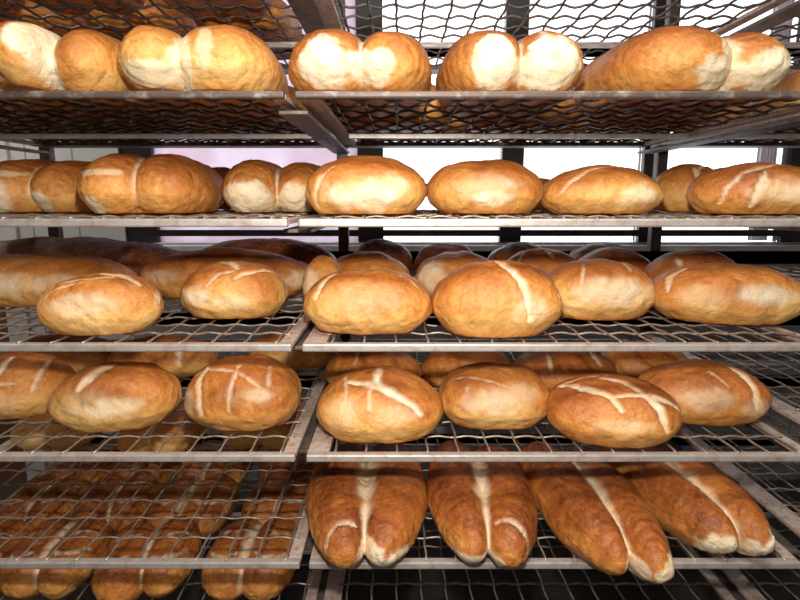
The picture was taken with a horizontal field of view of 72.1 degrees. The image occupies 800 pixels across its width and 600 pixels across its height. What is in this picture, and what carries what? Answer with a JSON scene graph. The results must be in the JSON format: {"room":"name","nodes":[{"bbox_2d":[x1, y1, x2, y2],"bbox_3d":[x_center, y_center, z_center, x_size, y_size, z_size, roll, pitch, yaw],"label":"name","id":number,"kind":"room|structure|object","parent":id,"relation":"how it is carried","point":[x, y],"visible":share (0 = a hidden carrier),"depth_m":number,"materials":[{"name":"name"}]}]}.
{"room":"bakery","nodes":[
{"label":"bakery","id":0,"kind":"room"},
{"bbox_2d":[8,139,134,466],"bbox_3d":[-2.100,-0.513,2.428,1.800,2.750,0.120,0,10,0],"label":"tiled wall","id":1,"kind":"structure","parent":0,"point":[61,154],"depth_m":2.40,"materials":[{"name":"white tile"}]},
{"bbox_2d":[0,141,47,480],"bbox_3d":[-2.152,-0.235,2.437,0.975,2.200,0.080,0,10,0],"label":"door","id":2,"kind":"structure","parent":1,"relation":"in","point":[6,233],"depth_m":2.50,"materials":[{"name":"white paint"}]},
{"bbox_2d":[0,477,799,599],"bbox_3d":[0.200,1.272,0.554,6.400,0.100,4.440,0,10,0],"label":"floor","id":3,"kind":"structure","parent":0,"point":[296,591],"depth_m":1.91,"materials":[{"name":"tile"}]},
{"bbox_2d":[0,0,799,599],"bbox_3d":[0.339,-0.070,1.519,3.129,2.200,0.894,0,10,0],"label":"rack","id":4,"kind":"object","parent":3,"relation":"on","point":[307,12],"visible":0.14,"depth_m":1.80,"materials":[{"name":"metal"}]},
{"bbox_2d":[0,0,304,74],"bbox_3d":[-0.696,-0.663,1.353,0.990,0.026,0.914,0,10,0],"label":"wire tray","id":5,"kind":"object","parent":4,"relation":"on","point":[274,45],"visible":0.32,"depth_m":1.28,"materials":[{"name":"metal"}]},
{"bbox_2d":[0,0,25,16],"bbox_3d":[-0.981,-0.694,1.124,0.262,0.119,0.382,0,10,0],"label":"bread loaf","id":6,"kind":"object","parent":5,"relation":"on","point":[13,10],"visible":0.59,"depth_m":1.25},
{"bbox_2d":[0,0,86,37],"bbox_3d":[-0.980,-0.769,1.540,0.265,0.119,0.384,0,10,0],"label":"bread loaf","id":7,"kind":"object","parent":5,"relation":"on","point":[42,11],"visible":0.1,"depth_m":1.39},
{"bbox_2d":[28,0,144,15],"bbox_3d":[-0.700,-0.692,1.115,0.262,0.118,0.384,0,10,0],"label":"bread loaf","id":8,"kind":"object","parent":5,"relation":"on","point":[70,10],"visible":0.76,"depth_m":1.23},
{"bbox_2d":[84,0,196,41],"bbox_3d":[-0.700,-0.771,1.548,0.264,0.120,0.385,0,10,0],"label":"bread loaf","id":9,"kind":"object","parent":5,"relation":"on","point":[148,12],"visible":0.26,"depth_m":1.39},
{"bbox_2d":[162,0,272,17],"bbox_3d":[-0.410,-0.697,1.134,0.261,0.120,0.384,0,10,0],"label":"bread loaf","id":10,"kind":"object","parent":5,"relation":"on","point":[236,10],"visible":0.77,"depth_m":1.24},
{"bbox_2d":[194,0,302,59],"bbox_3d":[-0.409,-0.767,1.527,0.262,0.119,0.384,0,10,0],"label":"bread loaf","id":11,"kind":"object","parent":5,"relation":"on","point":[292,22],"visible":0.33,"depth_m":1.40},
{"bbox_2d":[0,291,311,351],"bbox_3d":[-0.698,0.009,1.474,0.990,0.024,0.914,0,10,0],"label":"wire tray","id":12,"kind":"object","parent":4,"relation":"on","point":[286,344],"visible":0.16,"depth_m":1.03,"materials":[{"name":"metal"}]},
{"bbox_2d":[0,253,137,306],"bbox_3d":[-0.954,-0.057,1.412,0.540,0.126,0.226,0,10,0],"label":"bread loaf","id":13,"kind":"object","parent":12,"relation":"on","point":[23,277],"visible":0.59,"depth_m":1.33,"materials":[{"name":"food"}]},
{"bbox_2d":[0,236,180,274],"bbox_3d":[-1.055,-0.127,1.736,0.805,0.148,0.211,0,10,0],"label":"bread loaf","id":14,"kind":"object","parent":12,"relation":"on","point":[134,255],"visible":0.41,"depth_m":1.66,"materials":[{"name":"food"}]},
{"bbox_2d":[36,273,163,335],"bbox_3d":[-0.601,0.003,1.104,0.230,0.117,0.142,-2,10,-9],"label":"bread loaf","id":15,"kind":"object","parent":12,"relation":"on","point":[95,303],"visible":1,"depth_m":1.05,"materials":[{"name":"food"}]},
{"bbox_2d":[138,247,308,298],"bbox_3d":[-0.474,-0.079,1.510,0.479,0.133,0.189,0,10,0],"label":"bread loaf","id":16,"kind":"object","parent":12,"relation":"on","point":[168,273],"visible":0.56,"depth_m":1.45,"materials":[{"name":"food"}]},
{"bbox_2d":[180,261,288,318],"bbox_3d":[-0.380,-0.029,1.267,0.237,0.123,0.178,0,10,-1],"label":"bread loaf","id":17,"kind":"object","parent":12,"relation":"on","point":[223,289],"visible":1,"depth_m":1.20,"materials":[{"name":"food"}]},
{"bbox_2d":[205,238,335,263],"bbox_3d":[-0.431,-0.125,1.743,0.471,0.142,0.177,0,10,0],"label":"bread loaf","id":18,"kind":"object","parent":12,"relation":"on","point":[297,250],"visible":0.32,"depth_m":1.69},
{"bbox_2d":[0,462,322,599],"bbox_3d":[-0.697,0.676,1.594,0.990,0.024,0.914,0,10,0],"label":"wire tray","id":19,"kind":"object","parent":4,"relation":"on","point":[313,585],"visible":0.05,"depth_m":1.38,"materials":[{"name":"metal"}]},
{"bbox_2d":[0,519,34,569],"bbox_3d":[-1.079,0.643,1.393,0.221,0.110,0.260,1,10,6],"label":"bread loaf","id":20,"kind":"object","parent":19,"relation":"on","point":[9,528],"visible":0.41,"depth_m":1.42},
{"bbox_2d":[0,474,90,528],"bbox_3d":[-1.056,0.600,1.633,0.211,0.110,0.261,-1,10,-4],"label":"bread loaf","id":21,"kind":"object","parent":19,"relation":"on","point":[55,509],"visible":0.44,"depth_m":1.58,"materials":[{"name":"food"}]},
{"bbox_2d":[0,516,111,599],"bbox_3d":[-0.871,0.642,1.400,0.221,0.111,0.261,-1,10,-4],"label":"bread loaf","id":22,"kind":"object","parent":19,"relation":"on","point":[19,584],"visible":0.77,"depth_m":1.33,"materials":[{"name":"food"}]},
{"bbox_2d":[46,439,121,483],"bbox_3d":[-1.071,0.557,1.878,0.210,0.108,0.272,-1,10,-8],"label":"bread loaf","id":23,"kind":"object","parent":19,"relation":"on","point":[94,476],"visible":0.24,"depth_m":1.79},
{"bbox_2d":[71,471,159,532],"bbox_3d":[-0.847,0.600,1.643,0.208,0.108,0.274,-1,10,-8],"label":"bread loaf","id":24,"kind":"object","parent":19,"relation":"on","point":[107,509],"visible":0.63,"depth_m":1.58,"materials":[{"name":"food"}]},
{"bbox_2d":[91,515,200,599],"bbox_3d":[-0.634,0.645,1.391,0.230,0.107,0.273,-1,10,-8],"label":"bread loaf","id":25,"kind":"object","parent":19,"relation":"on","point":[107,584],"visible":0.81,"depth_m":1.32,"materials":[{"name":"food"}]},
{"bbox_2d":[109,449,187,488],"bbox_3d":[-0.859,0.555,1.883,0.209,0.111,0.256,1,10,3],"label":"bread loaf","id":26,"kind":"object","parent":19,"relation":"on","point":[163,477],"visible":0.18,"depth_m":1.79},
{"bbox_2d":[146,474,239,536],"bbox_3d":[-0.611,0.601,1.631,0.229,0.110,0.257,1,10,3],"label":"bread loaf","id":27,"kind":"object","parent":19,"relation":"on","point":[163,508],"visible":0.57,"depth_m":1.57,"materials":[{"name":"food"}]},
{"bbox_2d":[176,440,253,482],"bbox_3d":[-0.625,0.557,1.872,0.229,0.110,0.258,1,10,6],"label":"bread loaf","id":28,"kind":"object","parent":19,"relation":"on","point":[236,475],"visible":0.39,"depth_m":1.79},
{"bbox_2d":[201,518,297,599],"bbox_3d":[-0.370,0.642,1.397,0.227,0.111,0.258,1,10,3],"label":"bread loaf","id":29,"kind":"object","parent":19,"relation":"on","point":[219,584],"visible":0.73,"depth_m":1.32,"materials":[{"name":"food"}]},
{"bbox_2d":[241,472,310,525],"bbox_3d":[-0.344,0.599,1.637,0.229,0.111,0.258,1,10,6],"label":"bread loaf","id":30,"kind":"object","parent":19,"relation":"on","point":[288,509],"visible":0.41,"depth_m":1.57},
{"bbox_2d":[258,449,317,480],"bbox_3d":[-0.363,0.556,1.881,0.227,0.110,0.273,-1,10,-4],"label":"bread loaf","id":31,"kind":"object","parent":19,"relation":"on","point":[300,463],"visible":0.2,"depth_m":1.79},
{"bbox_2d":[0,89,324,147],"bbox_3d":[-0.695,-0.434,1.394,0.990,0.026,0.914,0,10,0],"label":"wire tray","id":32,"kind":"object","parent":4,"relation":"on","point":[200,140],"visible":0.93,"depth_m":1.32,"materials":[{"name":"metal"}]},
{"bbox_2d":[0,118,76,132],"bbox_3d":[-1.049,-0.513,1.472,0.311,0.104,0.301,0,10,0],"label":"bread loaf","id":33,"kind":"object","parent":32,"relation":"on","point":[2,119],"visible":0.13,"depth_m":1.46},
{"bbox_2d":[0,76,81,119],"bbox_3d":[-0.856,-0.466,1.166,0.257,0.121,0.384,0,10,0],"label":"bread loaf","id":34,"kind":"object","parent":32,"relation":"on","point":[4,86],"visible":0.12,"depth_m":1.16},
{"bbox_2d":[0,20,168,119],"bbox_3d":[-0.621,-0.464,1.123,0.218,0.132,0.471,-1,10,-7],"label":"bread loaf","id":35,"kind":"object","parent":32,"relation":"on","point":[33,57],"visible":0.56,"depth_m":0.96,"materials":[{"name":"food"}]},
{"bbox_2d":[33,128,146,141],"bbox_3d":[-0.964,-0.560,1.730,0.493,0.107,0.207,0,10,0],"label":"bread loaf","id":36,"kind":"object","parent":32,"relation":"on","point":[79,128],"visible":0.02,"depth_m":1.74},
{"bbox_2d":[70,109,196,133],"bbox_3d":[-0.719,-0.513,1.472,0.312,0.104,0.307,0,10,0],"label":"bread loaf","id":37,"kind":"object","parent":32,"relation":"on","point":[167,113],"visible":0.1,"depth_m":1.41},
{"bbox_2d":[117,24,288,116],"bbox_3d":[-0.377,-0.462,1.117,0.290,0.130,0.406,-1,10,-7],"label":"bread loaf","id":38,"kind":"object","parent":32,"relation":"on","point":[225,57],"visible":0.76,"depth_m":0.95,"materials":[{"name":"food"}]},
{"bbox_2d":[198,86,317,133],"bbox_3d":[-0.379,-0.513,1.472,0.317,0.106,0.305,0,10,0],"label":"bread loaf","id":39,"kind":"object","parent":32,"relation":"on","point":[291,90],"visible":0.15,"depth_m":1.39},
{"bbox_2d":[190,120,330,140],"bbox_3d":[-0.450,-0.560,1.731,0.490,0.105,0.206,0,10,0],"label":"bread loaf","id":40,"kind":"object","parent":32,"relation":"on","point":[198,124],"visible":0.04,"depth_m":1.66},
{"bbox_2d":[0,209,326,226],"bbox_3d":[-0.697,-0.219,1.433,0.990,0.024,0.914,0,10,0],"label":"wire tray","id":41,"kind":"object","parent":4,"relation":"on","point":[228,217],"visible":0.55,"depth_m":0.98,"materials":[{"name":"metal"}]},
{"bbox_2d":[0,159,93,211],"bbox_3d":[-0.820,-0.280,1.345,0.285,0.125,0.365,-1,10,-4],"label":"bread loaf","id":42,"kind":"object","parent":41,"relation":"on","point":[26,185],"visible":0.63,"depth_m":1.20,"materials":[{"name":"food"}]},
{"bbox_2d":[77,153,223,213],"bbox_3d":[-0.544,-0.265,1.255,0.268,0.128,0.426,-1,10,-8],"label":"bread loaf","id":43,"kind":"object","parent":41,"relation":"on","point":[114,183],"visible":0.98,"depth_m":1.08,"materials":[{"name":"food"}]},
{"bbox_2d":[212,167,231,209],"bbox_3d":[-0.553,-0.342,1.683,0.161,0.128,0.138,0,10,0],"label":"bread loaf","id":44,"kind":"object","parent":41,"relation":"on","point":[222,171],"visible":0.16,"depth_m":1.64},
{"bbox_2d":[221,159,320,211],"bbox_3d":[-0.289,-0.282,1.365,0.258,0.122,0.405,0,10,0],"label":"bread loaf","id":45,"kind":"object","parent":41,"relation":"on","point":[250,185],"visible":0.79,"depth_m":1.22,"materials":[{"name":"food"}]},
{"bbox_2d":[0,401,334,568],"bbox_3d":[-0.697,0.454,1.554,0.990,0.024,0.914,0,10,0],"label":"wire tray","id":46,"kind":"object","parent":4,"relation":"on","point":[293,561],"visible":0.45,"depth_m":1.23,"materials":[{"name":"metal"}]},
{"bbox_2d":[10,413,103,450],"bbox_3d":[-1.020,0.366,1.692,0.242,0.097,0.281,0,10,0],"label":"bread loaf","id":47,"kind":"object","parent":46,"relation":"on","point":[61,444],"visible":0.31,"depth_m":1.57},
{"bbox_2d":[117,401,205,451],"bbox_3d":[-0.700,0.371,1.653,0.228,0.101,0.284,0,10,0],"label":"bread loaf","id":48,"kind":"object","parent":46,"relation":"on","point":[153,444],"visible":0.47,"depth_m":1.54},
{"bbox_2d":[222,400,304,449],"bbox_3d":[-0.409,0.363,1.699,0.245,0.101,0.290,0,10,0],"label":"bread loaf","id":49,"kind":"object","parent":46,"relation":"on","point":[243,443],"visible":0.26,"depth_m":1.57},
{"bbox_2d":[0,339,342,461],"bbox_3d":[-0.699,0.226,1.513,0.990,0.024,0.914,0,10,0],"label":"wire tray","id":50,"kind":"object","parent":4,"relation":"on","point":[289,454],"visible":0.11,"depth_m":1.09,"materials":[{"name":"metal"}]},
{"bbox_2d":[0,352,75,419],"bbox_3d":[-0.881,0.188,1.279,0.232,0.132,0.200,-3,11,-14],"label":"bread loaf","id":51,"kind":"object","parent":50,"relation":"on","point":[27,379],"visible":0.77,"depth_m":1.22,"materials":[{"name":"food"}]},
{"bbox_2d":[0,334,111,372],"bbox_3d":[-0.967,0.151,1.573,0.328,0.102,0.196,0,10,0],"label":"bread loaf","id":52,"kind":"object","parent":50,"relation":"on","point":[77,361],"visible":0.31,"depth_m":1.51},
{"bbox_2d":[47,361,181,432],"bbox_3d":[-0.621,0.201,1.206,0.267,0.133,0.186,-2,10,-9],"label":"bread loaf","id":53,"kind":"object","parent":50,"relation":"on","point":[112,396],"visible":1,"depth_m":1.14,"materials":[{"name":"food"}]},
{"bbox_2d":[107,335,217,377],"bbox_3d":[-0.666,0.153,1.549,0.297,0.106,0.180,0,10,0],"label":"bread loaf","id":54,"kind":"object","parent":50,"relation":"on","point":[180,364],"visible":0.47,"depth_m":1.48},
{"bbox_2d":[184,354,301,430],"bbox_3d":[-0.344,0.195,1.214,0.253,0.142,0.212,0,10,0],"label":"bread loaf","id":55,"kind":"object","parent":50,"relation":"on","point":[256,392],"visible":1,"depth_m":1.14,"materials":[{"name":"food"}]},
{"bbox_2d":[248,330,338,368],"bbox_3d":[-0.315,0.140,1.633,0.266,0.102,0.160,0,10,0],"label":"bread loaf","id":56,"kind":"object","parent":50,"relation":"on","point":[295,359],"visible":0.41,"depth_m":1.57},
{"bbox_2d":[324,462,734,599],"bbox_3d":[0.312,0.676,1.594,0.990,0.024,0.914,0,10,0],"label":"wire tray","id":57,"kind":"object","parent":4,"relation":"on","point":[336,577],"visible":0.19,"depth_m":1.37,"materials":[{"name":"metal"}]},
{"bbox_2d":[295,89,799,147],"bbox_3d":[0.314,-0.434,1.394,0.990,0.026,0.914,0,10,0],"label":"wire tray","id":58,"kind":"object","parent":4,"relation":"on","point":[315,102],"visible":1,"depth_m":1.22,"materials":[{"name":"metal"}]},
{"bbox_2d":[288,29,431,116],"bbox_3d":[-0.075,-0.461,1.122,0.284,0.127,0.397,0,10,0],"label":"bread loaf","id":59,"kind":"object","parent":58,"relation":"on","point":[323,59],"visible":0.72,"depth_m":0.95,"materials":[{"name":"food"}]},
{"bbox_2d":[338,84,452,133],"bbox_3d":[-0.011,-0.513,1.472,0.316,0.105,0.304,0,10,0],"label":"bread loaf","id":60,"kind":"object","parent":58,"relation":"on","point":[433,87],"visible":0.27,"depth_m":1.39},
{"bbox_2d":[344,116,474,141],"bbox_3d":[0.059,-0.561,1.732,0.493,0.106,0.201,0,10,0],"label":"bread loaf","id":61,"kind":"object","parent":58,"relation":"on","point":[454,123],"visible":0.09,"depth_m":1.66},
{"bbox_2d":[435,30,583,116],"bbox_3d":[0.210,-0.460,1.120,0.272,0.125,0.384,0,10,0],"label":"bread loaf","id":62,"kind":"object","parent":58,"relation":"on","point":[485,60],"visible":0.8,"depth_m":0.96,"materials":[{"name":"food"}]},
{"bbox_2d":[464,89,583,133],"bbox_3d":[0.319,-0.514,1.473,0.310,0.106,0.302,0,10,0],"label":"bread loaf","id":63,"kind":"object","parent":58,"relation":"on","point":[571,101],"visible":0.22,"depth_m":1.38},
{"bbox_2d":[511,124,635,141],"bbox_3d":[0.565,-0.559,1.730,0.487,0.104,0.204,0,10,0],"label":"bread loaf","id":64,"kind":"object","parent":58,"relation":"on","point":[563,131],"visible":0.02,"depth_m":1.65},
{"bbox_2d":[578,111,713,132],"bbox_3d":[0.646,-0.513,1.474,0.309,0.105,0.303,0,10,0],"label":"bread loaf","id":65,"kind":"object","parent":58,"relation":"on","point":[644,119],"visible":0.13,"depth_m":1.42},
{"bbox_2d":[574,25,791,117],"bbox_3d":[0.554,-0.463,1.127,0.348,0.128,0.400,-1,10,-3],"label":"bread loaf","id":66,"kind":"object","parent":58,"relation":"on","point":[669,58],"visible":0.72,"depth_m":0.96,"materials":[{"name":"food"}]},
{"bbox_2d":[298,209,799,226],"bbox_3d":[0.313,-0.219,1.433,0.990,0.024,0.914,0,10,0],"label":"wire tray","id":67,"kind":"object","parent":4,"relation":"on","point":[422,217],"visible":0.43,"depth_m":0.98,"materials":[{"name":"metal"}]},
{"bbox_2d":[305,155,426,213],"bbox_3d":[-0.067,-0.232,1.104,0.246,0.116,0.181,0,10,0],"label":"bread loaf","id":68,"kind":"object","parent":67,"relation":"on","point":[354,184],"visible":1,"depth_m":1.03,"materials":[{"name":"food"}]},
{"bbox_2d":[426,159,542,213],"bbox_3d":[0.174,-0.236,1.146,0.240,0.110,0.186,0,10,0],"label":"bread loaf","id":69,"kind":"object","parent":67,"relation":"on","point":[495,186],"visible":0.99,"depth_m":1.07,"materials":[{"name":"food"}]},
{"bbox_2d":[533,178,549,209],"bbox_3d":[0.374,-0.294,1.524,0.166,0.090,0.140,0,10,0],"label":"bread loaf","id":70,"kind":"object","parent":67,"relation":"on","point":[539,206],"visible":0.17,"depth_m":1.48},
{"bbox_2d":[540,165,664,213],"bbox_3d":[0.416,-0.232,1.150,0.250,0.100,0.199,0,10,0],"label":"bread loaf","id":71,"kind":"object","parent":67,"relation":"on","point":[594,189],"visible":0.98,"depth_m":1.08,"materials":[{"name":"food"}]},
{"bbox_2d":[655,164,712,211],"bbox_3d":[0.706,-0.276,1.352,0.174,0.116,0.156,0,10,0],"label":"bread loaf","id":72,"kind":"object","parent":67,"relation":"on","point":[674,181],"visible":0.56,"depth_m":1.30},
{"bbox_2d":[686,162,799,213],"bbox_3d":[0.727,-0.227,1.117,0.268,0.102,0.168,0,10,0],"label":"bread loaf","id":73,"kind":"object","parent":67,"relation":"on","point":[752,187],"visible":1,"depth_m":1.05,"materials":[{"name":"food"}]},
{"bbox_2d":[302,277,799,351],"bbox_3d":[0.312,0.009,1.474,0.990,0.024,0.914,0,10,0],"label":"wire tray","id":74,"kind":"object","parent":4,"relation":"on","point":[317,340],"visible":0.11,"depth_m":1.03,"materials":[{"name":"metal"}]},
{"bbox_2d":[302,255,342,298],"bbox_3d":[-0.180,-0.043,1.324,0.108,0.128,0.109,0,10,0],"label":"bread loaf","id":75,"kind":"object","parent":74,"relation":"on","point":[321,266],"visible":0.41,"depth_m":1.28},
{"bbox_2d":[303,269,431,334],"bbox_3d":[-0.065,-0.003,1.124,0.269,0.121,0.195,0,10,0],"label":"bread loaf","id":76,"kind":"object","parent":74,"relation":"on","point":[346,301],"visible":1,"depth_m":1.06,"materials":[{"name":"food"}]},
{"bbox_2d":[336,251,410,275],"bbox_3d":[-0.088,-0.068,1.473,0.237,0.126,0.170,0,10,-2],"label":"bread loaf","id":77,"kind":"object","parent":74,"relation":"on","point":[363,260],"visible":0.29,"depth_m":1.42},
{"bbox_2d":[354,239,411,273],"bbox_3d":[-0.062,-0.125,1.746,0.205,0.141,0.149,0,10,0],"label":"bread loaf","id":78,"kind":"object","parent":74,"relation":"on","point":[397,251],"visible":0.35,"depth_m":1.70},
{"bbox_2d":[413,242,472,274],"bbox_3d":[0.146,-0.118,1.745,0.207,0.128,0.161,-1,10,-3],"label":"bread loaf","id":79,"kind":"object","parent":74,"relation":"on","point":[429,251],"visible":0.31,"depth_m":1.70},
{"bbox_2d":[415,250,489,297],"bbox_3d":[0.155,-0.068,1.471,0.238,0.127,0.173,0,10,-2],"label":"bread loaf","id":80,"kind":"object","parent":74,"relation":"on","point":[432,270],"visible":0.32,"depth_m":1.41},
{"bbox_2d":[431,260,562,337],"bbox_3d":[0.193,-0.010,1.105,0.265,0.141,0.199,0,10,0],"label":"bread loaf","id":81,"kind":"object","parent":74,"relation":"on","point":[493,298],"visible":1,"depth_m":1.03,"materials":[{"name":"food"}]},
{"bbox_2d":[487,242,540,260],"bbox_3d":[0.380,-0.122,1.765,0.212,0.130,0.167,0,10,0],"label":"bread loaf","id":82,"kind":"object","parent":74,"relation":"on","point":[505,252],"visible":0.27,"depth_m":1.72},
{"bbox_2d":[507,248,575,274],"bbox_3d":[0.380,-0.075,1.494,0.221,0.132,0.163,-1,10,-3],"label":"bread loaf","id":83,"kind":"object","parent":74,"relation":"on","point":[547,260],"visible":0.28,"depth_m":1.44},
{"bbox_2d":[569,242,630,260],"bbox_3d":[0.667,-0.128,1.807,0.237,0.126,0.182,0,10,0],"label":"bread loaf","id":84,"kind":"object","parent":74,"relation":"on","point":[581,251],"visible":0.2,"depth_m":1.77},
{"bbox_2d":[549,258,655,320],"bbox_3d":[0.450,-0.029,1.250,0.253,0.128,0.185,0,10,0],"label":"bread loaf","id":85,"kind":"object","parent":74,"relation":"on","point":[596,288],"visible":0.83,"depth_m":1.19,"materials":[{"name":"food"}]},
{"bbox_2d":[578,247,650,270],"bbox_3d":[0.610,-0.089,1.581,0.224,0.129,0.171,0,10,0],"label":"bread loaf","id":86,"kind":"object","parent":74,"relation":"on","point":[617,254],"visible":0.24,"depth_m":1.53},
{"bbox_2d":[643,249,735,279],"bbox_3d":[0.762,-0.066,1.442,0.243,0.134,0.188,0,10,0],"label":"bread loaf","id":87,"kind":"object","parent":74,"relation":"on","point":[668,261],"visible":0.35,"depth_m":1.39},
{"bbox_2d":[653,263,799,324],"bbox_3d":[0.720,-0.019,1.216,0.320,0.121,0.208,2,10,9],"label":"bread loaf","id":88,"kind":"object","parent":74,"relation":"on","point":[712,293],"visible":0.98,"depth_m":1.14,"materials":[{"name":"food"}]},
{"bbox_2d":[315,0,788,74],"bbox_3d":[0.312,-0.663,1.353,0.990,0.026,0.914,0,10,0],"label":"wire tray","id":89,"kind":"object","parent":4,"relation":"on","point":[327,8],"visible":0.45,"depth_m":1.28,"materials":[{"name":"metal"}]},
{"bbox_2d":[306,338,799,461],"bbox_3d":[0.313,0.226,1.513,0.990,0.024,0.914,0,10,0],"label":"wire tray","id":90,"kind":"object","parent":4,"relation":"on","point":[321,444],"visible":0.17,"depth_m":1.06,"materials":[{"name":"metal"}]},
{"bbox_2d":[325,352,420,383],"bbox_3d":[-0.070,0.174,1.430,0.258,0.106,0.198,0,10,0],"label":"bread loaf","id":91,"kind":"object","parent":90,"relation":"on","point":[341,363],"visible":0.42,"depth_m":1.38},
{"bbox_2d":[316,366,443,443],"bbox_3d":[-0.041,0.209,1.160,0.271,0.134,0.206,0,10,0],"label":"bread loaf","id":92,"kind":"object","parent":90,"relation":"on","point":[373,404],"visible":1,"depth_m":1.08,"materials":[{"name":"food"}]},
{"bbox_2d":[421,352,510,387],"bbox_3d":[0.177,0.172,1.454,0.248,0.101,0.186,0,10,0],"label":"bread loaf","id":93,"kind":"object","parent":90,"relation":"on","point":[434,368],"visible":0.3,"depth_m":1.40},
{"bbox_2d":[438,362,548,429],"bbox_3d":[0.207,0.203,1.222,0.247,0.124,0.186,0,10,0],"label":"bread loaf","id":94,"kind":"object","parent":90,"relation":"on","point":[480,395],"visible":0.94,"depth_m":1.15,"materials":[{"name":"food"}]},
{"bbox_2d":[513,352,616,391],"bbox_3d":[0.428,0.175,1.437,0.272,0.101,0.203,0,10,0],"label":"bread loaf","id":95,"kind":"object","parent":90,"relation":"on","point":[553,368],"visible":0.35,"depth_m":1.37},
{"bbox_2d":[546,373,682,447],"bbox_3d":[0.441,0.218,1.146,0.269,0.121,0.206,1,10,6],"label":"bread loaf","id":96,"kind":"object","parent":90,"relation":"on","point":[599,409],"visible":1,"depth_m":1.07,"materials":[{"name":"food"}]},
{"bbox_2d":[601,340,687,377],"bbox_3d":[0.668,0.163,1.501,0.243,0.103,0.195,0,10,0],"label":"bread loaf","id":97,"kind":"object","parent":90,"relation":"on","point":[630,364],"visible":0.3,"depth_m":1.43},
{"bbox_2d":[638,359,771,425],"bbox_3d":[0.681,0.199,1.241,0.277,0.124,0.182,1,10,8],"label":"bread loaf","id":98,"kind":"object","parent":90,"relation":"on","point":[706,392],"visible":0.83,"depth_m":1.17,"materials":[{"name":"food"}]},
{"bbox_2d":[309,416,799,568],"bbox_3d":[0.312,0.454,1.554,0.990,0.024,0.914,0,10,0],"label":"wire tray","id":99,"kind":"object","parent":4,"relation":"on","point":[785,560],"visible":0.12,"depth_m":1.10,"materials":[{"name":"metal"}]},
{"bbox_2d":[305,443,426,568],"bbox_3d":[-0.075,0.436,1.252,0.280,0.116,0.453,0,10,-1],"label":"bread loaf","id":100,"kind":"object","parent":99,"relation":"on","point":[375,510],"visible":0.91,"depth_m":1.13,"materials":[{"name":"food"}]},
{"bbox_2d":[426,440,537,569],"bbox_3d":[0.182,0.436,1.254,0.244,0.114,0.452,0,10,2],"label":"bread loaf","id":101,"kind":"object","parent":99,"relation":"on","point":[479,509],"visible":0.88,"depth_m":1.13,"materials":[{"name":"food"}]},
{"bbox_2d":[520,441,673,583],"bbox_3d":[0.418,0.441,1.234,0.232,0.113,0.505,0,10,-2],"label":"bread loaf","id":102,"kind":"object","parent":99,"relation":"on","point":[598,514],"visible":0.78,"depth_m":1.10,"materials":[{"name":"food"}]},
{"bbox_2d":[597,443,774,555],"bbox_3d":[0.645,0.432,1.277,0.233,0.115,0.454,-2,10,-12],"label":"bread loaf","id":103,"kind":"object","parent":99,"relation":"on","point":[696,503],"visible":0.74,"depth_m":1.15,"materials":[{"name":"food"}]},
{"bbox_2d":[637,330,799,423],"bbox_3d":[1.337,0.197,1.508,0.990,0.024,0.914,0,10,0],"label":"wire tray","id":104,"kind":"object","parent":4,"relation":"on","point":[793,413],"visible":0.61,"depth_m":1.60,"materials":[{"name":"metal"}]},
{"bbox_2d":[651,113,799,147],"bbox_3d":[1.334,-0.434,1.394,0.990,0.026,0.914,0,10,0],"label":"wire tray","id":105,"kind":"object","parent":4,"relation":"on","point":[779,137],"visible":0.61,"depth_m":1.62,"materials":[{"name":"metal"}]},
{"bbox_2d":[675,124,793,141],"bbox_3d":[1.110,-0.560,1.732,0.494,0.106,0.200,0,10,0],"label":"bread loaf","id":106,"kind":"object","parent":105,"relation":"on","point":[700,124],"visible":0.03,"depth_m":1.71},
{"bbox_2d":[703,103,799,132],"bbox_3d":[1.001,-0.522,1.527,0.282,0.104,0.176,0,10,0],"label":"bread loaf","id":107,"kind":"object","parent":105,"relation":"on","point":[730,108],"visible":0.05,"depth_m":1.47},
{"bbox_2d":[748,69,799,114],"bbox_3d":[1.001,-0.479,1.260,0.268,0.114,0.339,-1,10,-8],"label":"bread loaf","id":108,"kind":"object","parent":105,"relation":"on","point":[791,82],"visible":0.18,"depth_m":1.26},
{"bbox_2d":[677,393,799,536],"bbox_3d":[1.335,0.424,1.549,0.990,0.024,0.914,0,10,0],"label":"wire tray","id":109,"kind":"object","parent":4,"relation":"on","point":[784,514],"visible":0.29,"depth_m":1.40,"materials":[{"name":"metal"}]},
{"bbox_2d":[704,462,799,599],"bbox_3d":[1.333,0.676,1.594,0.990,0.024,0.914,0,10,0],"label":"wire tray","id":110,"kind":"object","parent":4,"relation":"on","point":[742,584],"visible":0.12,"depth_m":1.42,"materials":[{"name":"metal"}]},
{"bbox_2d":[728,0,799,71],"bbox_3d":[1.335,-0.663,1.353,0.990,0.026,0.914,0,10,0],"label":"wire tray","id":111,"kind":"object","parent":4,"relation":"on","point":[794,66],"visible":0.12,"depth_m":1.43,"materials":[{"name":"metal"}]},
{"bbox_2d":[763,265,799,281],"bbox_3d":[1.336,-0.031,1.467,0.990,0.024,0.914,0,10,0],"label":"wire tray","id":112,"kind":"object","parent":4,"relation":"on","point":[782,269],"visible":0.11,"depth_m":1.83,"materials":[{"name":"metal"}]},
{"bbox_2d":[135,244,799,478],"bbox_3d":[1.100,-0.513,2.428,4.600,2.750,0.120,0,10,0],"label":"wall","id":113,"kind":"structure","parent":0,"point":[440,429],"depth_m":2.49,"materials":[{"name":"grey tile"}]},
{"bbox_2d":[120,0,799,250],"bbox_3d":[0.775,-0.916,2.323,3.950,1.420,0.137,0,10,0],"label":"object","id":114,"kind":"structure","parent":113,"relation":"in","point":[213,157],"depth_m":2.39,"materials":[{"name":"white paint"}]},
{"bbox_2d":[747,0,794,240],"bbox_3d":[1.623,-0.923,2.381,0.085,1.326,0.020,0,10,0],"label":"window","id":115,"kind":"structure","parent":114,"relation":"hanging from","point":[769,155],"depth_m":2.42,"materials":[{"name":"glass"}]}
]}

